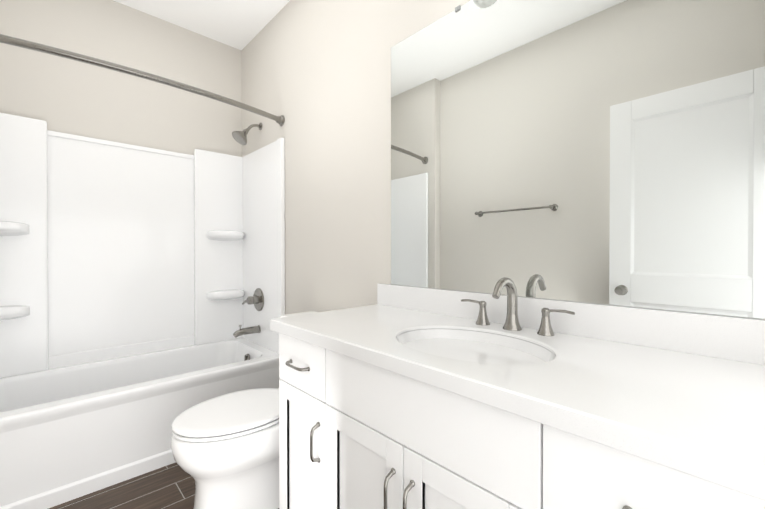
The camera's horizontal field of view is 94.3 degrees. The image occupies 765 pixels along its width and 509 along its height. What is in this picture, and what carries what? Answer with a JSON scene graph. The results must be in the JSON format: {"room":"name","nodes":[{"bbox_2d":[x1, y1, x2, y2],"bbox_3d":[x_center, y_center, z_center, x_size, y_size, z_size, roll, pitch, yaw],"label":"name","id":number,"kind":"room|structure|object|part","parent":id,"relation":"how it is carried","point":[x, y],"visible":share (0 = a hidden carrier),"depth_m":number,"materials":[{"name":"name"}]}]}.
{"room":"bathroom","nodes":[
{"label":"bathroom","id":0,"kind":"room"},
{"bbox_2d":[0,0,241,156],"bbox_3d":[-1.773,-0.274,2.395,1.604,2.770,0.120,0,1,-44],"label":"wall","id":1,"kind":"structure","parent":0,"point":[62,95],"depth_m":2.34,"materials":[{"name":"white paint"}]},
{"bbox_2d":[48,462,278,508],"bbox_3d":[-0.692,1.179,1.267,1.844,0.120,3.260,0,1,-44],"label":"floor","id":2,"kind":"structure","parent":0,"point":[171,486],"depth_m":1.65,"materials":[{"name":"brown tile"}]},
{"bbox_2d":[0,113,284,508],"bbox_3d":[-1.440,0.069,2.105,1.518,2.088,0.757,0,1,-44],"label":"tub","id":3,"kind":"object","parent":2,"relation":"on","point":[142,296],"visible":0.9,"depth_m":2.22,"materials":[{"name":"white plastic"}]},
{"bbox_3d":[-0.985,0.547,2.569,0.192,0.086,0.060,0,1,-44],"label":"spout","id":4,"kind":"part","parent":3,"relation":"part of","materials":[{"name":"silver metal"}]},
{"bbox_3d":[-0.954,0.335,2.610,0.087,0.172,0.190,0,1,-44],"label":"shower valve trim","id":5,"kind":"part","parent":3,"relation":"part of","materials":[{"name":"silver metal"}]},
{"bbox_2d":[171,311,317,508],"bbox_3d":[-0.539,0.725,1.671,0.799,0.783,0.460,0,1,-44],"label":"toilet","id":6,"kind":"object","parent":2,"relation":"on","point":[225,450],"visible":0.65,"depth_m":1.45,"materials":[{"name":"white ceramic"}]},
{"bbox_3d":[-0.636,0.696,1.578,0.527,0.042,0.392,0,1,-44],"label":"lid","id":7,"kind":"part","parent":6,"relation":"part of","materials":[{"name":"white plastic"}]},
{"bbox_3d":[-0.642,0.710,1.573,0.508,0.014,0.390,0,1,-44],"label":"seat","id":8,"kind":"part","parent":6,"relation":"part of","materials":[{"name":"white plastic"}]},
{"bbox_3d":[-0.335,0.531,1.863,0.236,0.398,0.460,0,1,-44],"label":"tank","id":9,"kind":"part","parent":6,"relation":"part of","materials":[{"name":"white ceramic"}]},
{"bbox_2d":[270,277,764,508],"bbox_3d":[0.252,0.597,1.018,0.566,1.049,1.359,0,1,-44],"label":"bathroom vanity","id":10,"kind":"object","parent":2,"relation":"on","point":[402,397],"visible":1,"depth_m":0.80,"materials":[{"name":"white paint"}]},
{"bbox_2d":[397,328,554,357],"bbox_3d":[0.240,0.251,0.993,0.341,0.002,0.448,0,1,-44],"label":"sink","id":11,"kind":"object","parent":10,"relation":"in","point":[545,346],"depth_m":1.10,"materials":[{"name":"white ceramic"}]},
{"bbox_2d":[461,277,574,335],"bbox_3d":[0.387,0.156,1.116,0.144,0.169,0.376,0,1,-44],"label":"faucet","id":12,"kind":"object","parent":10,"relation":"on","point":[512,327],"depth_m":1.13,"materials":[{"name":"silver metal"}]},
{"bbox_2d":[113,0,289,49],"bbox_3d":[-0.692,-1.710,1.246,1.844,0.120,3.260,0,1,-44],"label":"ceiling","id":13,"kind":"structure","parent":0,"point":[239,24],"depth_m":2.45,"materials":[{"name":"white paint"}]},
{"bbox_2d":[241,0,764,319],"bbox_3d":[-0.067,-0.270,1.850,0.120,2.770,3.260,0,1,-44],"label":"wall","id":14,"kind":"structure","parent":0,"point":[316,74],"depth_m":1.98,"materials":[{"name":"white paint"}]},
{"bbox_2d":[0,34,284,125],"bbox_3d":[-1.205,-0.900,1.850,1.524,0.072,0.146,0,1,-44],"label":"curtain rod","id":15,"kind":"object","parent":14,"relation":"attached to","point":[42,48],"visible":1,"depth_m":1.73,"materials":[{"name":"silver metal"}]},
{"bbox_2d":[377,283,764,364],"bbox_3d":[0.450,0.191,1.202,0.021,0.099,1.359,0,1,-44],"label":"backsplash","id":16,"kind":"structure","parent":14,"relation":"attached to","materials":[{"name":"stone"}]},
{"bbox_2d":[391,0,764,318],"bbox_3d":[0.474,-0.406,1.180,0.012,1.095,1.265,0,1,-44],"label":"mirror","id":17,"kind":"object","parent":14,"relation":"attached to","point":[609,152],"visible":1,"depth_m":1.05,"materials":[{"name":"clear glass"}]}
]}

